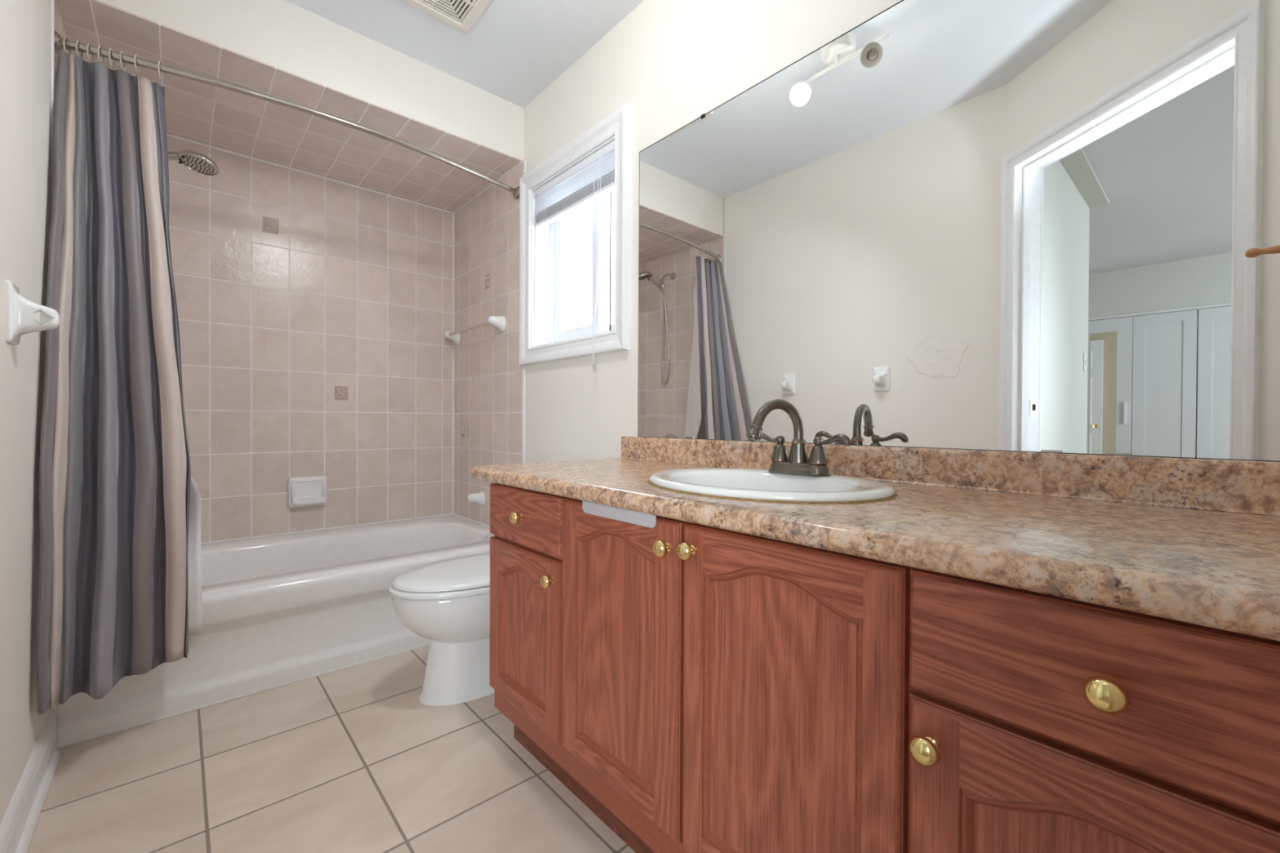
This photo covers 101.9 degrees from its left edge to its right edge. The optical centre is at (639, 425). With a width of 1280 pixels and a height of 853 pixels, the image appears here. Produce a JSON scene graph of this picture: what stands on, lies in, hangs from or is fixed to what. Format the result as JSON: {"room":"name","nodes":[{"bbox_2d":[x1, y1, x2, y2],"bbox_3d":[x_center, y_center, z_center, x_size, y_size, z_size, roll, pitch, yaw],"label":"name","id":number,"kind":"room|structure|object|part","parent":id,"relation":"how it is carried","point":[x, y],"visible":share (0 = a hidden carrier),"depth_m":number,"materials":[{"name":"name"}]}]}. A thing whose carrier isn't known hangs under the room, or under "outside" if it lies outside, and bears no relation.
{"room":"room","nodes":[
{"label":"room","id":0,"kind":"room"},
{"bbox_2d":[0,0,50,824],"bbox_3d":[-1.213,-0.299,0.868,0.124,2.450,1.601,0,1,-42],"label":"wall","id":1,"kind":"structure","parent":0,"point":[24,24],"depth_m":1.20,"materials":[{"name":"white paint"}]},
{"bbox_2d":[0,711,57,852],"bbox_3d":[-1.160,0.870,0.908,0.013,0.112,1.508,0,1,-42],"label":"baseboard","id":2,"kind":"structure","parent":1,"relation":"attached to","point":[14,821],"depth_m":1.20,"materials":[{"name":"white paint"}]},
{"bbox_2d":[4,280,60,345],"bbox_3d":[-1.335,-0.242,1.148,0.073,0.130,0.086,0,1,-42],"label":"towel bar bracket","id":3,"kind":"object","parent":1,"relation":"attached to","point":[23,316],"visible":1,"depth_m":1.12,"materials":[{"name":"white ceramic"}]},
{"bbox_2d":[32,308,54,324],"bbox_3d":[-1.315,-0.238,1.139,0.042,0.036,0.004,0,1,-42],"label":"socket","id":4,"kind":"object","parent":3,"relation":"attached to","point":[40,316],"depth_m":1.14,"materials":[{"name":"ceramic"}]},
{"bbox_2d":[14,749,60,852],"bbox_3d":[-1.139,0.914,0.904,0.013,0.022,1.435,0,1,-42],"label":"trim","id":5,"kind":"structure","parent":1,"relation":"attached to","point":[25,839],"depth_m":1.24,"materials":[{"name":"white paint"}]},
{"bbox_2d":[49,0,54,222],"bbox_3d":[-1.695,-0.246,1.500,0.006,2.050,0.017,0,1,-42],"label":"trim","id":6,"kind":"structure","parent":1,"relation":"attached to","point":[51,2],"depth_m":1.49,"materials":[{"name":"white paint"}]},
{"bbox_2d":[53,0,71,94],"bbox_3d":[-2.028,-0.180,1.780,0.121,2.190,0.843,0,1,-42],"label":"tiled wall","id":7,"kind":"structure","parent":0,"point":[59,28],"depth_m":1.56,"materials":[{"name":"tile"}]},
{"bbox_2d":[168,150,219,176],"bbox_3d":[-1.864,-0.716,1.985,0.405,0.837,0.128,0,1,-29],"label":"shower","id":8,"kind":"object","parent":7,"relation":"attached to","point":[199,162],"visible":0.41,"depth_m":2.03,"materials":[{"name":"silver metal"}]},
{"bbox_3d":[-1.844,-1.014,1.984,0.236,0.108,0.035,0,1,-33],"label":"handle","id":9,"kind":"part","parent":8,"relation":"part of","materials":[{"name":"silver metal"}]},
{"bbox_2d":[36,36,190,715],"bbox_3d":[-1.494,-0.220,1.503,0.292,1.868,0.406,0,1,-42],"label":"shower curtain","id":10,"kind":"object","parent":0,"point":[114,479],"visible":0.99,"depth_m":1.51,"materials":[{"name":"grey fabric"}]},
{"bbox_2d":[187,474,201,635],"bbox_3d":[-1.640,-0.205,1.660,0.446,1.755,0.171,0,0,7],"label":"liner","id":11,"kind":"object","parent":10,"relation":"hanging from","point":[194,540],"visible":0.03,"depth_m":1.68,"materials":[{"name":"white plastic"}]},
{"bbox_2d":[56,0,523,212],"bbox_3d":[-1.411,-1.280,2.317,1.518,0.006,0.842,0,1,-42],"label":"tile","id":12,"kind":"structure","parent":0,"point":[196,111],"depth_m":2.18,"materials":[{"name":"tile"}]},
{"bbox_2d":[166,135,453,542],"bbox_3d":[-1.772,-0.189,2.637,1.644,2.196,0.105,0,1,-42],"label":"wall","id":13,"kind":"structure","parent":0,"point":[315,313],"depth_m":2.64,"materials":[{"name":"beige tile"}]},
{"bbox_3d":[-1.803,-0.976,2.535,0.062,0.074,0.001,0,1,-42],"label":"plate","id":14,"kind":"part","parent":13,"relation":"part of","materials":[{"name":"brown tile"}]},
{"bbox_2d":[288,475,327,507],"bbox_3d":[-1.679,0.338,2.630,0.168,0.152,0.048,0,1,-42],"label":"soap dish","id":15,"kind":"object","parent":13,"relation":"attached to","point":[312,491],"visible":1,"depth_m":2.63,"materials":[{"name":"white ceramic"}]},
{"bbox_2d":[166,133,453,213],"bbox_3d":[-1.689,-1.277,2.628,1.519,0.007,0.008,0,1,-42],"label":"trim","id":16,"kind":"structure","parent":13,"relation":"attached to","point":[167,135],"depth_m":2.60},
{"bbox_2d":[201,513,452,544],"bbox_3d":[-1.694,0.540,2.647,1.506,0.007,0.006,0,1,-42],"label":"trim","id":17,"kind":"structure","parent":13,"relation":"attached to","point":[450,513],"depth_m":2.68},
{"bbox_3d":[-1.578,-0.169,2.745,0.062,0.074,0.001,0,1,-42],"label":"plate","id":18,"kind":"part","parent":13,"relation":"part of","materials":[{"name":"brown tile"}]},
{"bbox_2d":[452,213,453,515],"bbox_3d":[-1.129,-0.366,3.139,0.007,1.817,0.007,0,1,-42],"label":"trim","id":19,"kind":"structure","parent":13,"relation":"attached to","point":[453,214],"depth_m":3.14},
{"bbox_2d":[99,0,524,159],"bbox_3d":[-1.488,-1.440,2.316,1.644,0.314,0.938,0,1,-42],"label":"wall","id":20,"kind":"structure","parent":0,"point":[282,34],"depth_m":2.00,"materials":[{"name":"beige paint"}]},
{"bbox_2d":[26,644,635,852],"bbox_3d":[-0.287,0.959,1.065,1.764,0.060,2.480,0,1,-42],"label":"floor","id":21,"kind":"structure","parent":0,"point":[351,759],"depth_m":1.34,"materials":[{"name":"beige tile"}]},
{"bbox_2d":[52,515,494,748],"bbox_3d":[-1.398,0.731,2.308,1.516,0.366,0.908,0,1,-42],"label":"bathtub","id":22,"kind":"object","parent":21,"relation":"on","point":[282,610],"visible":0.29,"depth_m":1.91,"materials":[{"name":"white ceramic"}]},
{"bbox_2d":[201,515,494,591],"bbox_3d":[-1.415,0.701,2.326,1.516,0.308,0.858,0,1,-42],"label":"basin","id":23,"kind":"object","parent":22,"relation":"in","point":[233,564],"depth_m":2.50,"materials":[{"name":"white ceramic"}]},
{"bbox_2d":[387,552,494,706],"bbox_3d":[-0.524,0.562,1.907,0.740,0.718,0.430,0,1,-42],"label":"toilet","id":24,"kind":"object","parent":21,"relation":"on","point":[446,602],"visible":0.45,"depth_m":1.71,"materials":[{"name":"white ceramic"}]},
{"bbox_3d":[-0.618,0.536,1.823,0.489,0.019,0.382,0,1,-42],"label":"seat","id":25,"kind":"part","parent":24,"relation":"part of","materials":[{"name":"white plastic"}]},
{"bbox_3d":[-0.614,0.512,1.827,0.478,0.024,0.366,0,1,-42],"label":"lid","id":26,"kind":"part","parent":24,"relation":"part of","materials":[{"name":"white plastic"}]},
{"bbox_3d":[-0.594,0.644,1.846,0.533,0.194,0.368,0,1,-42],"label":"bowl","id":27,"kind":"part","parent":24,"relation":"part of","materials":[{"name":"white ceramic"}]},
{"bbox_2d":[489,483,1279,852],"bbox_3d":[0.281,0.547,1.111,0.610,0.768,1.550,0,1,-42],"label":"vanity cabinet","id":28,"kind":"object","parent":21,"relation":"on","point":[698,688],"depth_m":0.70,"materials":[{"name":"red wood"}]},
{"bbox_3d":[-0.321,0.240,1.350,0.031,0.033,0.033,0,1,-42],"label":"knob","id":29,"kind":"part","parent":28,"relation":"part of","materials":[{"name":"gold metal"}]},
{"bbox_3d":[-0.306,0.541,1.375,0.006,0.303,0.234,0,1,-42],"label":"panel","id":30,"kind":"part","parent":28,"relation":"part of","materials":[{"name":"red wood"}]},
{"bbox_3d":[-0.308,0.543,1.373,0.019,0.434,0.372,0,1,-42],"label":"door","id":31,"kind":"part","parent":28,"relation":"part of","materials":[{"name":"red wood"}]},
{"bbox_3d":[-0.307,0.244,1.371,0.019,0.146,0.372,0,1,-42],"label":"drawer","id":32,"kind":"part","parent":28,"relation":"part of","materials":[{"name":"red wood"}]},
{"bbox_3d":[-0.220,0.372,1.237,0.031,0.033,0.033,0,1,-42],"label":"knob","id":33,"kind":"part","parent":28,"relation":"part of","materials":[{"name":"gold metal"}]},
{"bbox_3d":[-0.050,0.463,1.087,0.006,0.463,0.245,0,1,-42],"label":"panel","id":34,"kind":"part","parent":28,"relation":"part of","materials":[{"name":"red wood"}]},
{"bbox_3d":[-0.049,0.178,1.065,0.002,0.033,0.236,0,1,-42],"label":"over door strip","id":35,"kind":"part","parent":28,"relation":"part of","materials":[{"name":"white plastic"}]},
{"bbox_3d":[-0.052,0.467,1.086,0.019,0.585,0.383,0,1,-42],"label":"door","id":36,"kind":"part","parent":28,"relation":"part of","materials":[{"name":"red wood"}]},
{"bbox_3d":[0.040,0.224,0.945,0.031,0.033,0.033,0,1,-42],"label":"knob","id":37,"kind":"part","parent":28,"relation":"part of","materials":[{"name":"gold metal"}]},
{"bbox_3d":[0.081,0.218,0.899,0.031,0.033,0.033,0,1,-42],"label":"knob","id":38,"kind":"part","parent":28,"relation":"part of","materials":[{"name":"gold metal"}]},
{"bbox_3d":[0.209,0.466,0.797,0.006,0.464,0.260,0,1,-42],"label":"panel","id":39,"kind":"part","parent":28,"relation":"part of","materials":[{"name":"red wood"}]},
{"bbox_3d":[0.207,0.471,0.795,0.019,0.585,0.379,0,1,-42],"label":"door","id":40,"kind":"part","parent":28,"relation":"part of","materials":[{"name":"red wood"}]},
{"bbox_2d":[471,435,1279,641],"bbox_3d":[0.268,0.109,1.132,0.600,0.119,1.647,0,1,-42],"label":"countertop","id":41,"kind":"structure","parent":28,"relation":"on","point":[1196,541],"depth_m":0.79,"materials":[{"name":"brown stone"}]},
{"bbox_2d":[647,467,897,503],"bbox_3d":[0.263,0.192,1.131,0.444,0.156,0.546,0,1,-42],"label":"sink","id":42,"kind":"object","parent":41,"relation":"in","point":[745,484],"visible":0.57,"depth_m":1.10,"materials":[{"name":"white ceramic"}]},
{"bbox_2d":[746,399,850,476],"bbox_3d":[0.366,0.027,1.208,0.223,0.174,0.185,0,0,16],"label":"faucet","id":43,"kind":"object","parent":41,"relation":"on","point":[798,463],"visible":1,"depth_m":1.20,"materials":[{"name":"grey metal"}]},
{"bbox_3d":[0.317,0.033,1.292,0.091,0.030,0.022,1,1,41],"label":"lever","id":44,"kind":"part","parent":43,"relation":"part of","materials":[{"name":"grey metal"}]},
{"bbox_3d":[0.312,-0.012,1.197,0.169,0.096,0.033,0,1,-32],"label":"spout","id":45,"kind":"part","parent":43,"relation":"part of","materials":[{"name":"grey metal"}]},
{"bbox_3d":[0.343,0.066,1.269,0.045,0.040,0.045,0,1,-42],"label":"handle","id":46,"kind":"part","parent":43,"relation":"part of","materials":[{"name":"grey metal"}]},
{"bbox_3d":[0.376,0.061,1.232,0.047,0.058,0.047,0,1,-42],"label":"spout","id":47,"kind":"part","parent":43,"relation":"part of","materials":[{"name":"grey metal"}]},
{"bbox_3d":[0.376,0.101,1.232,0.059,0.028,0.157,0,1,-42],"label":"plate","id":48,"kind":"part","parent":43,"relation":"part of","materials":[{"name":"grey metal"}]},
{"bbox_3d":[0.410,0.067,1.194,0.045,0.040,0.045,0,1,-42],"label":"handle","id":49,"kind":"part","parent":43,"relation":"part of","materials":[{"name":"grey metal"}]},
{"bbox_3d":[0.429,0.034,1.165,0.022,0.030,0.091,0,1,-34],"label":"lever","id":50,"kind":"part","parent":43,"relation":"part of","materials":[{"name":"grey metal"}]},
{"bbox_3d":[0.337,0.382,0.612,0.031,0.033,0.033,0,1,-42],"label":"knob","id":51,"kind":"part","parent":28,"relation":"part of","materials":[{"name":"gold metal"}]},
{"bbox_3d":[0.462,0.551,0.513,0.006,0.303,0.237,0,1,-42],"label":"panel","id":52,"kind":"part","parent":28,"relation":"part of","materials":[{"name":"red wood"}]},
{"bbox_3d":[0.460,0.553,0.512,0.019,0.434,0.371,0,1,-42],"label":"door","id":53,"kind":"part","parent":28,"relation":"part of","materials":[{"name":"red wood"}]},
{"bbox_3d":[0.461,0.255,0.509,0.019,0.146,0.371,0,1,-42],"label":"drawer","id":54,"kind":"part","parent":28,"relation":"part of","materials":[{"name":"red wood"}]},
{"bbox_3d":[0.442,0.255,0.493,0.031,0.033,0.033,0,1,-42],"label":"knob","id":55,"kind":"part","parent":28,"relation":"part of","materials":[{"name":"gold metal"}]},
{"bbox_2d":[285,0,644,107],"bbox_3d":[-0.291,-1.551,1.062,1.764,0.060,2.526,0,1,-42],"label":"ceiling","id":56,"kind":"structure","parent":0,"point":[514,50],"depth_m":2.03,"materials":[{"name":"paint"}]},
{"bbox_2d":[402,0,491,33],"bbox_3d":[-0.685,-1.522,1.806,0.304,0.014,0.304,0,1,-42],"label":"ceiling vent","id":57,"kind":"object","parent":56,"relation":"in","point":[461,15],"visible":1,"depth_m":1.90,"materials":[{"name":"plastic"}]},
{"bbox_2d":[452,513,489,527],"bbox_3d":[-0.840,0.543,2.816,0.007,0.007,0.878,0,1,-42],"label":"trim","id":58,"kind":"structure","parent":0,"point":[452,513],"depth_m":2.93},
{"bbox_2d":[453,161,524,525],"bbox_3d":[-0.850,-0.183,2.831,0.010,2.190,0.843,0,1,-42],"label":"tiled wall","id":59,"kind":"structure","parent":0,"point":[488,372],"depth_m":2.81,"materials":[{"name":"tile"}]},
{"bbox_3d":[-1.029,0.032,3.031,0.001,0.074,0.062,0,1,-42],"label":"plate","id":60,"kind":"part","parent":59,"relation":"part of","materials":[{"name":"brown tile"}]},
{"bbox_2d":[444,315,506,344],"bbox_3d":[-0.922,-0.520,2.850,0.082,0.084,0.633,0,1,-42],"label":"towel bar","id":61,"kind":"object","parent":59,"relation":"attached to","point":[500,322],"visible":1,"depth_m":2.71,"materials":[{"name":"white ceramic"}]},
{"bbox_3d":[-1.113,-0.521,3.064,0.082,0.080,0.060,0,1,-42],"label":"post","id":62,"kind":"part","parent":61,"relation":"part of","materials":[{"name":"white ceramic"}]},
{"bbox_3d":[-0.732,-0.520,2.636,0.082,0.080,0.060,0,1,-42],"label":"post","id":63,"kind":"part","parent":61,"relation":"part of","materials":[{"name":"white ceramic"}]},
{"bbox_2d":[467,491,484,506],"bbox_3d":[-0.895,0.403,2.821,0.082,0.080,0.060,0,1,-42],"label":"toilet paper holder","id":64,"kind":"object","parent":59,"relation":"attached to","point":[479,497],"visible":1,"depth_m":2.81,"materials":[{"name":"white ceramic"}]},
{"bbox_3d":[-0.821,-0.773,2.796,0.001,0.074,0.062,0,1,-42],"label":"plate","id":65,"kind":"part","parent":59,"relation":"part of","materials":[{"name":"brown tile"}]},
{"bbox_2d":[453,161,522,213],"bbox_3d":[-0.847,-1.274,2.820,0.007,0.007,0.826,0,1,-42],"label":"trim","id":66,"kind":"structure","parent":59,"relation":"attached to","point":[520,162],"depth_m":2.78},
{"bbox_2d":[523,0,901,463],"bbox_3d":[0.024,-0.302,1.986,0.170,2.450,3.464,0,1,-42],"label":"wall","id":67,"kind":"structure","parent":0,"point":[673,62],"depth_m":1.89,"materials":[{"name":"beige paint"}]},
{"bbox_2d":[53,30,519,199],"bbox_3d":[-1.134,-1.136,2.007,1.533,0.060,0.150,0,1,-42],"label":"shower curtain rod","id":68,"kind":"object","parent":67,"relation":"attached to","point":[58,39],"visible":0.94,"depth_m":1.79,"materials":[{"name":"silver metal"}]},
{"bbox_2d":[522,368,524,463],"bbox_3d":[-0.564,0.321,2.515,0.006,1.190,0.017,0,1,-42],"label":"trim","id":69,"kind":"structure","parent":67,"relation":"attached to","point":[523,369],"depth_m":2.51,"materials":[{"name":"white paint"}]},
{"bbox_2d":[523,160,525,173],"bbox_3d":[-0.557,-1.244,2.503,0.006,0.060,0.017,0,1,-42],"label":"trim","id":70,"kind":"structure","parent":67,"relation":"attached to","point":[524,162],"depth_m":2.50,"materials":[{"name":"white paint"}]},
{"bbox_2d":[519,104,630,365],"bbox_3d":[-0.249,-0.735,2.268,0.191,0.903,0.792,0,1,-42],"label":"window","id":71,"kind":"structure","parent":67,"relation":"in","point":[566,247],"depth_m":2.32,"materials":[{"name":"white glass"}]},
{"bbox_3d":[-0.204,-0.735,2.308,0.070,0.751,0.640,0,1,-42],"label":"frame","id":72,"kind":"part","parent":71,"relation":"part of","materials":[{"name":"white plastic"}]},
{"bbox_2d":[533,140,614,371],"bbox_3d":[-0.300,-0.658,2.223,0.081,0.885,0.612,0,1,-42],"label":"window blind","id":73,"kind":"object","parent":71,"relation":"attached to","point":[593,178],"visible":0.86,"depth_m":2.19,"materials":[{"name":"white plastic"}]},
{"bbox_3d":[-0.284,-0.938,2.235,0.032,0.014,0.612,0,1,-42],"label":"rail","id":74,"kind":"part","parent":73,"relation":"part of","materials":[{"name":"grey plastic"}]},
{"bbox_3d":[-0.172,-0.654,2.053,0.034,0.822,0.020,0,1,-42],"label":"pull cord","id":75,"kind":"part","parent":73,"relation":"part of","materials":[{"name":"white plastic"}]},
{"bbox_3d":[-0.286,-0.736,2.382,0.004,0.589,0.259,0,1,-42],"label":"pane","id":76,"kind":"part","parent":71,"relation":"part of","materials":[{"name":"clear glass"}]},
{"bbox_3d":[-0.286,-0.736,2.381,0.025,0.685,0.355,0,1,-42],"label":"sash","id":77,"kind":"part","parent":71,"relation":"part of","materials":[{"name":"white plastic"}]},
{"bbox_3d":[-0.087,-0.734,2.201,0.023,0.685,0.259,0,1,-42],"label":"sash","id":78,"kind":"part","parent":71,"relation":"part of","materials":[{"name":"white plastic"}]},
{"bbox_3d":[-0.087,-0.734,2.202,0.004,0.607,0.182,0,1,-42],"label":"pane","id":79,"kind":"part","parent":71,"relation":"part of","materials":[{"name":"clear glass"}]},
{"bbox_2d":[620,435,1279,516],"bbox_3d":[0.483,0.089,1.324,0.022,0.081,1.647,0,1,-42],"label":"backsplash","id":80,"kind":"structure","parent":67,"relation":"attached to","point":[1244,486],"depth_m":1.00,"materials":[{"name":"brown stone"}]},
{"bbox_2d":[637,0,1279,462],"bbox_3d":[0.517,-0.467,1.297,0.008,1.032,1.566,0,1,-42],"label":"wall mirror","id":81,"kind":"object","parent":67,"relation":"attached to","point":[1046,226],"visible":0.99,"depth_m":1.07,"materials":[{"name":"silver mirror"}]}
]}

